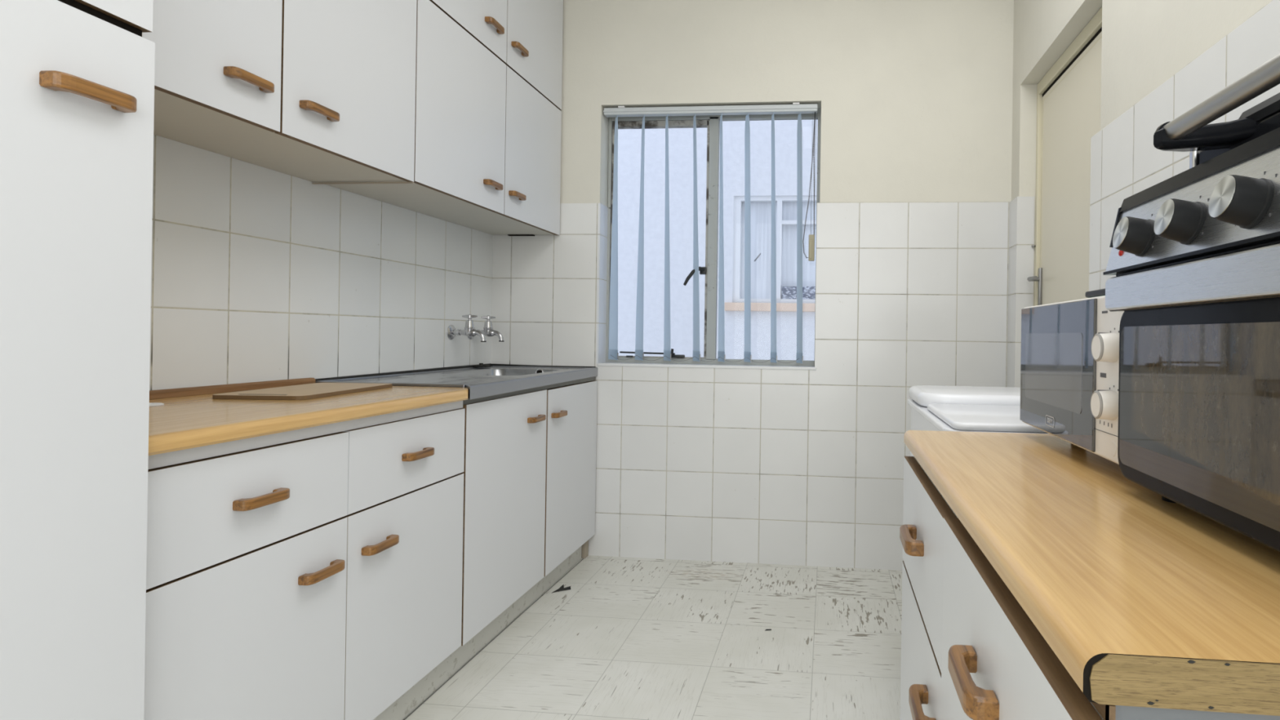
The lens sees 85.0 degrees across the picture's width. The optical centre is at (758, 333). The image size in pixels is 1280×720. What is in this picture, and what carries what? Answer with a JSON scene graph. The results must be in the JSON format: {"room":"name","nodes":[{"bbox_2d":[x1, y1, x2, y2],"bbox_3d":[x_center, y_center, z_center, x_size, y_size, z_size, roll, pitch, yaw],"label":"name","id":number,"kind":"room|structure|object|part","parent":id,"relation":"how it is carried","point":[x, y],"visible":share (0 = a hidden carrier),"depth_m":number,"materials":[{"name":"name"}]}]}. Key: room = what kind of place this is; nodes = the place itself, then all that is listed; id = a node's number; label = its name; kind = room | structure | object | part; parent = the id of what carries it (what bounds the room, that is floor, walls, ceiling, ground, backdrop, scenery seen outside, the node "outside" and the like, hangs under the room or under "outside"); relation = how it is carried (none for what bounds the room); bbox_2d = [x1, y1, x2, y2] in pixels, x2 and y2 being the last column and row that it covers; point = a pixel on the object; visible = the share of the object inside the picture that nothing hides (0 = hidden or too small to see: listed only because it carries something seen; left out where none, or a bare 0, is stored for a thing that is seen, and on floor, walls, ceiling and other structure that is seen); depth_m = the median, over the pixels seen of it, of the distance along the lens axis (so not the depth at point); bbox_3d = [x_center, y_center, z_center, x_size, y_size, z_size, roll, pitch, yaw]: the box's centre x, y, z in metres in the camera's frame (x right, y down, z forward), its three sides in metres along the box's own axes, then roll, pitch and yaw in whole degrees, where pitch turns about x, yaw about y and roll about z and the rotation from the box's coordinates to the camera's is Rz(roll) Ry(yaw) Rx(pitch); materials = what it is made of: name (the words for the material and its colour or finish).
{"room":"kitchen","nodes":[
{"label":"kitchen","id":0,"kind":"room"},
{"bbox_2d":[149,134,493,390],"bbox_3d":[-1.648,-0.370,0.148,0.250,2.700,6.561,1,0,6],"label":"wall","id":1,"kind":"structure","parent":0,"point":[259,273],"depth_m":1.98,"materials":[{"name":"white tile"}]},
{"bbox_2d":[142,0,417,182],"bbox_3d":[-1.201,-0.731,1.542,0.346,0.564,0.988,1,0,6],"label":"upper cabinet","id":2,"kind":"object","parent":1,"relation":"attached to","point":[313,91],"visible":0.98,"depth_m":1.60,"materials":[{"name":"laminate"}]},
{"bbox_3d":[-1.090,-0.729,1.282,0.018,0.562,0.490,1,0,6],"label":"door","id":3,"kind":"part","parent":2,"relation":"part of","materials":[{"name":"white laminate"}]},
{"bbox_3d":[-1.055,-0.528,1.431,0.027,0.019,0.106,1,0,6],"label":"handle","id":4,"kind":"part","parent":2,"relation":"part of","materials":[{"name":"brown wood"}]},
{"bbox_3d":[-1.035,-0.527,1.629,0.027,0.019,0.106,1,0,6],"label":"handle","id":5,"kind":"part","parent":2,"relation":"part of","materials":[{"name":"brown wood"}]},
{"bbox_3d":[-1.040,-0.727,1.775,0.018,0.562,0.490,1,0,6],"label":"door","id":6,"kind":"part","parent":2,"relation":"part of","materials":[{"name":"white laminate"}]},
{"bbox_2d":[312,0,561,235],"bbox_3d":[-1.096,-0.726,2.580,0.346,0.570,1.110,1,0,6],"label":"upper cabinet","id":7,"kind":"object","parent":1,"relation":"attached to","point":[487,144],"visible":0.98,"depth_m":2.40,"materials":[{"name":"laminate"}]},
{"bbox_3d":[-0.987,-0.728,2.301,0.018,0.560,0.559,1,0,6],"label":"door","id":8,"kind":"part","parent":7,"relation":"part of","materials":[{"name":"white laminate"}]},
{"bbox_3d":[-0.950,-0.535,2.471,0.027,0.019,0.106,1,0,6],"label":"handle","id":9,"kind":"part","parent":7,"relation":"part of","materials":[{"name":"brown wood"}]},
{"bbox_3d":[-0.930,-0.534,2.663,0.027,0.019,0.106,1,0,6],"label":"handle","id":10,"kind":"part","parent":7,"relation":"part of","materials":[{"name":"brown wood"}]},
{"bbox_3d":[-0.932,-0.726,2.847,0.018,0.560,0.534,1,0,6],"label":"door","id":11,"kind":"part","parent":7,"relation":"part of","materials":[{"name":"white laminate"}]},
{"bbox_2d":[446,314,486,342],"bbox_3d":[-1.183,-0.023,2.803,0.150,0.113,0.060,1,0,6],"label":"tap","id":12,"kind":"object","parent":1,"relation":"attached to","point":[469,331],"visible":1,"depth_m":2.79,"materials":[{"name":"silver metal"}]},
{"bbox_3d":[-1.177,-0.064,2.803,0.060,0.031,0.018,1,0,6],"label":"cross handle","id":13,"kind":"part","parent":12,"relation":"part of","materials":[{"name":"silver metal"}]},
{"bbox_2d":[467,315,504,342],"bbox_3d":[-1.167,-0.022,2.958,0.150,0.113,0.060,1,0,6],"label":"tap","id":14,"kind":"object","parent":1,"relation":"attached to","point":[488,331],"visible":0.82,"depth_m":2.94,"materials":[{"name":"silver metal"}]},
{"bbox_3d":[-1.162,-0.063,2.957,0.018,0.031,0.060,1,0,44],"label":"cross handle","id":15,"kind":"part","parent":14,"relation":"part of","materials":[{"name":"silver metal"}]},
{"bbox_2d":[429,0,563,110],"bbox_3d":[-1.087,-1.318,2.583,0.346,0.618,1.098,1,0,6],"label":"upper cabinet","id":16,"kind":"object","parent":1,"relation":"attached to","point":[526,36],"visible":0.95,"depth_m":2.71,"materials":[{"name":"laminate"}]},
{"bbox_3d":[-0.978,-1.319,2.302,0.018,0.609,0.559,1,0,6],"label":"door","id":17,"kind":"part","parent":16,"relation":"part of","materials":[{"name":"white laminate"}]},
{"bbox_3d":[-0.942,-1.104,2.465,0.027,0.019,0.106,1,0,6],"label":"handle","id":18,"kind":"part","parent":16,"relation":"part of","materials":[{"name":"brown wood"}]},
{"bbox_3d":[-0.922,-1.103,2.667,0.027,0.019,0.106,1,0,6],"label":"handle","id":19,"kind":"part","parent":16,"relation":"part of","materials":[{"name":"brown wood"}]},
{"bbox_3d":[-0.923,-1.317,2.849,0.018,0.609,0.534,1,0,6],"label":"door","id":20,"kind":"part","parent":16,"relation":"part of","materials":[{"name":"white laminate"}]},
{"bbox_2d":[403,555,902,719],"bbox_3d":[-0.147,1.061,-0.135,3.434,0.120,6.911,1,0,6],"label":"floor","id":21,"kind":"structure","parent":0,"point":[630,638],"depth_m":2.18,"materials":[{"name":"tile"}]},
{"bbox_2d":[0,0,155,719],"bbox_3d":[-1.172,-0.238,0.788,0.570,2.448,0.500,1,0,6],"label":"tall cabinet","id":22,"kind":"object","parent":21,"relation":"on","point":[77,77],"visible":1,"depth_m":0.91,"materials":[{"name":"laminate"}]},
{"bbox_3d":[-0.884,-0.320,0.915,0.027,0.021,0.106,1,0,6],"label":"handle","id":23,"kind":"part","parent":22,"relation":"part of","materials":[{"name":"brown wood"}]},
{"bbox_3d":[-0.913,-0.945,0.763,0.018,1.006,0.494,1,0,6],"label":"door","id":24,"kind":"part","parent":22,"relation":"part of","materials":[{"name":"white laminate"}]},
{"bbox_2d":[143,400,465,719],"bbox_3d":[-1.129,0.537,1.515,0.530,0.708,0.957,1,0,6],"label":"base cabinet","id":25,"kind":"object","parent":21,"relation":"on","point":[312,573],"visible":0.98,"depth_m":1.37,"materials":[{"name":"laminate"}]},
{"bbox_3d":[-0.927,0.642,1.252,0.018,0.492,0.476,1,0,6],"label":"door","id":26,"kind":"part","parent":25,"relation":"part of","materials":[{"name":"white laminate"}]},
{"bbox_3d":[-0.922,0.302,1.253,0.018,0.180,0.476,1,0,6],"label":"drawer","id":27,"kind":"part","parent":25,"relation":"part of","materials":[{"name":"white laminate"}]},
{"bbox_3d":[-0.899,0.301,1.252,0.027,0.019,0.106,1,0,6],"label":"handle","id":28,"kind":"part","parent":25,"relation":"part of","materials":[{"name":"brown wood"}]},
{"bbox_3d":[-0.900,0.198,1.492,0.013,0.024,0.955,1,0,6],"label":"rail","id":29,"kind":"part","parent":25,"relation":"part of","materials":[{"name":"white laminate"}]},
{"bbox_2d":[148,377,467,455],"bbox_3d":[-1.123,0.158,1.535,0.528,0.049,0.998,1,0,6],"label":"countertop","id":30,"kind":"structure","parent":25,"relation":"on","point":[184,422],"depth_m":1.42,"materials":[{"name":"brown wood"}]},
{"bbox_2d":[149,402,164,406],"bbox_3d":[-1.267,0.147,1.426,0.052,0.006,0.052,1,0,6],"label":"disc","id":31,"kind":"object","parent":30,"relation":"on","point":[151,404],"visible":0.36,"depth_m":1.43,"materials":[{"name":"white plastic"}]},
{"bbox_3d":[-1.377,0.139,1.556,0.018,0.018,0.990,1,0,6],"label":"edging strip","id":32,"kind":"part","parent":30,"relation":"part of","materials":[{"name":"brown wood"}]},
{"bbox_2d":[212,382,392,399],"bbox_3d":[-1.158,0.147,1.785,0.216,0.009,0.414,1,0,-1],"label":"chopping board","id":33,"kind":"object","parent":30,"relation":"on","point":[315,390],"visible":1,"depth_m":1.70,"materials":[{"name":"brown wood"}]},
{"bbox_2d":[315,363,597,399],"bbox_3d":[-1.023,0.219,2.546,0.533,0.162,1.160,1,0,6],"label":"sink","id":34,"kind":"object","parent":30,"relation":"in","point":[498,379],"visible":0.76,"depth_m":2.41,"materials":[{"name":"silver metal"}]},
{"bbox_2d":[473,363,491,367],"bbox_3d":[-1.202,0.138,3.006,0.057,0.016,0.070,1,0,6],"label":"plug","id":35,"kind":"object","parent":34,"relation":"on","point":[481,365],"visible":1,"depth_m":2.98,"materials":[{"name":"black rubber"}]},
{"bbox_2d":[398,366,585,389],"bbox_3d":[-1.005,0.225,2.764,0.494,0.151,0.700,1,0,6],"label":"basin","id":36,"kind":"object","parent":34,"relation":"in","point":[541,375],"depth_m":2.74,"materials":[{"name":"silver metal"}]},
{"bbox_3d":[-0.887,0.487,1.404,0.027,0.019,0.106,1,0,6],"label":"handle","id":37,"kind":"part","parent":25,"relation":"part of","materials":[{"name":"brown wood"}]},
{"bbox_3d":[-0.868,0.487,1.587,0.027,0.019,0.106,1,0,6],"label":"handle","id":38,"kind":"part","parent":25,"relation":"part of","materials":[{"name":"brown wood"}]},
{"bbox_3d":[-0.874,0.303,1.729,0.018,0.181,0.476,1,0,6],"label":"drawer","id":39,"kind":"part","parent":25,"relation":"part of","materials":[{"name":"white laminate"}]},
{"bbox_3d":[-0.879,0.644,1.729,0.018,0.492,0.476,1,0,6],"label":"door","id":40,"kind":"part","parent":25,"relation":"part of","materials":[{"name":"white laminate"}]},
{"bbox_3d":[-0.851,0.303,1.728,0.027,0.019,0.106,1,0,6],"label":"handle","id":41,"kind":"part","parent":25,"relation":"part of","materials":[{"name":"brown wood"}]},
{"bbox_2d":[373,545,582,719],"bbox_3d":[-0.895,0.946,2.034,0.016,0.098,2.041,1,0,6],"label":"plinth","id":42,"kind":"object","parent":21,"relation":"on","point":[405,704],"visible":0.52,"depth_m":2.09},
{"bbox_2d":[404,558,583,719],"bbox_3d":[-0.884,0.994,2.036,0.005,0.002,2.040,1,0,6],"label":"strip","id":43,"kind":"object","parent":21,"relation":"on","point":[583,558],"visible":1,"depth_m":2.17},
{"bbox_2d":[460,376,597,645],"bbox_3d":[-1.025,0.590,2.554,0.530,0.806,1.129,1,0,6],"label":"base cabinet","id":44,"kind":"object","parent":21,"relation":"on","point":[529,472],"visible":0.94,"depth_m":2.35,"materials":[{"name":"laminate"}]},
{"bbox_3d":[-0.824,0.551,2.256,0.018,0.691,0.567,1,0,6],"label":"door","id":45,"kind":"part","parent":44,"relation":"part of","materials":[{"name":"white laminate"}]},
{"bbox_3d":[-0.795,0.198,2.534,0.010,0.016,1.124,1,0,6],"label":"rail","id":46,"kind":"part","parent":44,"relation":"part of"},
{"bbox_3d":[-0.780,0.301,2.428,0.027,0.019,0.106,1,0,6],"label":"handle","id":47,"kind":"part","parent":44,"relation":"part of","materials":[{"name":"brown wood"}]},
{"bbox_3d":[-0.796,0.554,2.543,0.017,0.686,0.008,1,0,6],"label":"post","id":48,"kind":"part","parent":44,"relation":"part of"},
{"bbox_3d":[-0.760,0.308,2.634,0.027,0.019,0.106,1,0,6],"label":"handle","id":49,"kind":"part","parent":44,"relation":"part of","materials":[{"name":"brown wood"}]},
{"bbox_3d":[-0.767,0.556,2.820,0.018,0.690,0.546,1,0,6],"label":"door","id":50,"kind":"part","parent":44,"relation":"part of","materials":[{"name":"white laminate"}]},
{"bbox_2d":[552,584,570,592],"bbox_3d":[-0.760,0.996,2.679,0.051,0.006,0.086,1,0,16],"label":"scrap","id":51,"kind":"object","parent":21,"relation":"on","point":[562,588],"visible":1,"depth_m":2.68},
{"bbox_2d":[907,385,1049,457],"bbox_3d":[0.659,0.589,1.742,0.493,0.855,0.767,1,0,6],"label":"washing machine","id":52,"kind":"object","parent":21,"relation":"on","point":[933,407],"visible":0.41,"depth_m":1.75,"materials":[{"name":"white metal"}]},
{"bbox_3d":[0.664,0.209,1.743,0.493,0.016,0.767,1,0,6],"label":"frame","id":53,"kind":"part","parent":52,"relation":"part of","materials":[{"name":"white ceramic"}]},
{"bbox_3d":[0.653,0.192,1.571,0.477,0.016,0.416,1,0,6],"label":"lid","id":54,"kind":"part","parent":52,"relation":"part of","materials":[{"name":"white plastic"}]},
{"bbox_2d":[899,456,1279,719],"bbox_3d":[0.510,0.617,0.834,0.622,0.788,0.924,1,0,6],"label":"base cabinet","id":55,"kind":"object","parent":21,"relation":"on","point":[970,650],"visible":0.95,"depth_m":0.70,"materials":[{"name":"laminate"}]},
{"bbox_3d":[0.241,0.327,1.090,0.027,0.021,0.106,1,0,6],"label":"handle","id":56,"kind":"part","parent":55,"relation":"part of","materials":[{"name":"brown wood"}]},
{"bbox_3d":[0.259,0.670,1.094,0.018,0.469,0.457,1,0,6],"label":"door","id":57,"kind":"part","parent":55,"relation":"part of","materials":[{"name":"white laminate"}]},
{"bbox_3d":[0.223,0.515,0.940,0.027,0.021,0.106,1,0,6],"label":"handle","id":58,"kind":"part","parent":55,"relation":"part of","materials":[{"name":"brown wood"}]},
{"bbox_3d":[0.264,0.332,1.094,0.018,0.195,0.457,1,0,6],"label":"drawer","id":59,"kind":"part","parent":55,"relation":"part of","materials":[{"name":"white laminate"}]},
{"bbox_3d":[0.195,0.320,0.634,0.027,0.021,0.106,1,0,6],"label":"handle","id":60,"kind":"part","parent":55,"relation":"part of","materials":[{"name":"brown wood"}]},
{"bbox_3d":[0.217,0.367,0.634,0.018,0.272,0.467,1,0,6],"label":"drawer","id":61,"kind":"part","parent":55,"relation":"part of","materials":[{"name":"white laminate"}]},
{"bbox_2d":[903,430,1279,715],"bbox_3d":[0.534,0.208,0.853,0.592,0.030,0.964,1,0,6],"label":"countertop","id":62,"kind":"structure","parent":55,"relation":"on","point":[1144,599],"depth_m":0.55,"materials":[{"name":"brown wood"}]},
{"bbox_2d":[1019,295,1124,464],"bbox_3d":[0.634,0.073,1.070,0.352,0.244,0.479,1,0,6],"label":"microwave","id":63,"kind":"object","parent":62,"relation":"on","point":[1069,358],"visible":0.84,"depth_m":1.03,"materials":[{"name":"white plastic"}]},
{"bbox_3d":[0.487,0.059,1.139,0.006,0.214,0.365,1,0,6],"label":"door","id":64,"kind":"part","parent":63,"relation":"part of","materials":[{"name":"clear glass"}]},
{"bbox_2d":[1084,288,1105,297],"bbox_3d":[0.620,-0.059,1.026,0.181,0.018,0.212,1,0,6],"label":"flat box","id":65,"kind":"object","parent":63,"relation":"on","point":[1100,292],"visible":0.19,"depth_m":1.10,"materials":[{"name":"grey plastic"}]},
{"bbox_3d":[0.452,0.093,0.899,0.023,0.039,0.039,1,0,6],"label":"knob","id":66,"kind":"part","parent":63,"relation":"part of","materials":[{"name":"beige plastic"}]},
{"bbox_3d":[0.453,0.018,0.899,0.023,0.039,0.039,1,0,6],"label":"knob","id":67,"kind":"part","parent":63,"relation":"part of","materials":[{"name":"beige plastic"}]},
{"bbox_2d":[1102,127,1279,552],"bbox_3d":[0.580,0.013,0.600,0.407,0.360,0.461,1,0,6],"label":"toaster oven","id":68,"kind":"object","parent":62,"relation":"on","point":[1194,259],"visible":1,"depth_m":0.64,"materials":[{"name":"black glass"}]},
{"bbox_2d":[1118,250,1123,256],"bbox_3d":[0.426,-0.095,0.810,0.004,0.009,0.009,1,0,6],"label":"indicator light","id":69,"kind":"object","parent":68,"relation":"on","point":[1120,252],"depth_m":0.81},
{"bbox_3d":[0.411,-0.106,0.753,0.035,0.044,0.041,1,0,6],"label":"knob","id":70,"kind":"part","parent":68,"relation":"part of","materials":[{"name":"black plastic"}]},
{"bbox_3d":[0.401,-0.106,0.655,0.035,0.044,0.041,1,0,6],"label":"knob","id":71,"kind":"part","parent":68,"relation":"part of","materials":[{"name":"black plastic"}]},
{"bbox_3d":[0.420,-0.117,0.617,0.035,0.081,0.455,1,0,6],"label":"control panel","id":72,"kind":"part","parent":68,"relation":"part of","materials":[{"name":"silver metal"}]},
{"bbox_3d":[0.426,0.070,0.615,0.018,0.206,0.460,1,0,6],"label":"door","id":73,"kind":"part","parent":68,"relation":"part of","materials":[{"name":"black glass"}]},
{"bbox_3d":[0.417,0.073,0.616,0.002,0.164,0.436,1,0,6],"label":"door glass","id":74,"kind":"part","parent":68,"relation":"part of","materials":[{"name":"glass"}]},
{"bbox_2d":[1153,53,1279,168],"bbox_3d":[0.586,-0.209,0.592,0.360,0.078,0.374,1,0,6],"label":"grill","id":75,"kind":"object","parent":68,"relation":"on","point":[1191,131],"visible":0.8,"depth_m":0.67,"materials":[{"name":"black metal"}]},
{"bbox_3d":[0.503,-0.190,0.782,0.022,0.038,0.011,1,0,6],"label":"corner post","id":76,"kind":"part","parent":75,"relation":"part of","materials":[{"name":"silver metal"}]},
{"bbox_3d":[0.472,-0.204,0.710,0.109,0.021,0.049,1,0,35],"label":"arm","id":77,"kind":"part","parent":75,"relation":"part of","materials":[{"name":"black plastic"}]},
{"bbox_3d":[0.615,-0.227,0.544,0.292,0.043,0.285,1,0,6],"label":"lid","id":78,"kind":"part","parent":75,"relation":"part of","materials":[{"name":"black plastic"}]},
{"bbox_3d":[0.391,-0.107,0.559,0.035,0.044,0.041,1,0,6],"label":"knob","id":79,"kind":"part","parent":68,"relation":"part of","materials":[{"name":"black plastic"}]},
{"bbox_3d":[0.267,0.226,0.860,0.032,0.012,0.922,1,0,6],"label":"rail","id":80,"kind":"part","parent":55,"relation":"part of","materials":[{"name":"brown wood"}]},
{"bbox_3d":[0.489,0.568,0.379,0.571,0.688,0.003,1,0,6],"label":"panel","id":81,"kind":"part","parent":55,"relation":"part of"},
{"bbox_2d":[491,0,1013,570],"bbox_3d":[0.302,-0.335,3.122,3.038,2.700,0.251,1,0,6],"label":"wall","id":82,"kind":"structure","parent":0,"point":[913,97],"depth_m":3.00,"materials":[{"name":"white tile"}]},
{"bbox_2d":[597,108,821,369],"bbox_3d":[-0.219,-0.436,3.123,0.986,1.177,0.153,1,0,6],"label":"window","id":83,"kind":"structure","parent":82,"relation":"in","point":[712,122],"depth_m":3.15,"materials":[{"name":"paint"}]},
{"bbox_3d":[-0.291,-0.261,3.141,0.100,0.089,0.044,1,0,6],"label":"casement handle","id":84,"kind":"part","parent":83,"relation":"part of","materials":[{"name":"metal"}]},
{"bbox_3d":[-0.230,0.146,3.109,0.981,0.012,0.128,1,0,6],"label":"sill","id":85,"kind":"part","parent":83,"relation":"part of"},
{"bbox_2d":[603,102,817,363],"bbox_3d":[-0.228,-0.449,3.087,0.967,1.148,0.088,1,0,6],"label":"vertical blind","id":86,"kind":"object","parent":83,"relation":"attached to","point":[796,108],"visible":1,"depth_m":3.09,"materials":[{"name":"white plastic"}]},
{"bbox_3d":[0.225,-0.660,3.037,0.053,0.657,0.009,1,0,6],"label":"bead chain","id":87,"kind":"part","parent":86,"relation":"part of","materials":[{"name":"grey plastic"}]},
{"bbox_3d":[0.243,-0.706,3.044,0.020,0.560,0.002,1,0,6],"label":"cord","id":88,"kind":"part","parent":86,"relation":"part of","materials":[{"name":"plastic"}]},
{"bbox_2d":[1006,0,1279,386],"bbox_3d":[0.891,-0.334,-0.233,0.320,2.700,6.314,1,0,6],"label":"wall","id":89,"kind":"structure","parent":0,"point":[1161,60],"depth_m":1.79,"materials":[{"name":"beige paint"}]},
{"bbox_2d":[1027,7,1102,306],"bbox_3d":[1.085,0.006,2.374,0.109,2.038,0.841,1,0,6],"label":"door","id":90,"kind":"structure","parent":89,"relation":"in","point":[1068,96],"depth_m":2.46,"materials":[{"name":"beige paint"}]},
{"bbox_3d":[1.096,-0.181,2.710,0.057,0.163,0.092,1,0,6],"label":"handle","id":91,"kind":"part","parent":90,"relation":"part of","materials":[{"name":"metal"}]},
{"label":"outside","id":92,"kind":"structure","parent":0,"visible":0},
{"bbox_3d":[0.738,2.107,7.587,12.000,0.150,8.739,1,0,6],"label":"ground","id":93,"kind":"structure","parent":92,"visible":0},
{"bbox_2d":[617,119,817,360],"bbox_3d":[0.326,-0.579,5.623,10.500,5.200,0.350,1,0,6],"label":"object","id":94,"kind":"structure","parent":93,"relation":"on","point":[681,174],"depth_m":5.59,"materials":[{"name":"glass"}]},
{"bbox_3d":[0.323,-0.208,5.496,1.190,0.066,0.100,1,0,6],"label":"window sill","id":95,"kind":"part","parent":94,"relation":"part of","materials":[{"name":"ceramic"}]},
{"bbox_2d":[740,201,816,298],"bbox_3d":[0.337,-0.672,5.592,1.055,0.863,0.010,1,0,6],"label":"window","id":96,"kind":"structure","parent":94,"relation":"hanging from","point":[760,211],"depth_m":5.61,"materials":[{"name":"white glass"}]},
{"bbox_3d":[0.366,-0.327,5.550,0.360,0.102,0.055,1,0,6],"label":"panel","id":97,"kind":"part","parent":94,"relation":"part of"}
]}

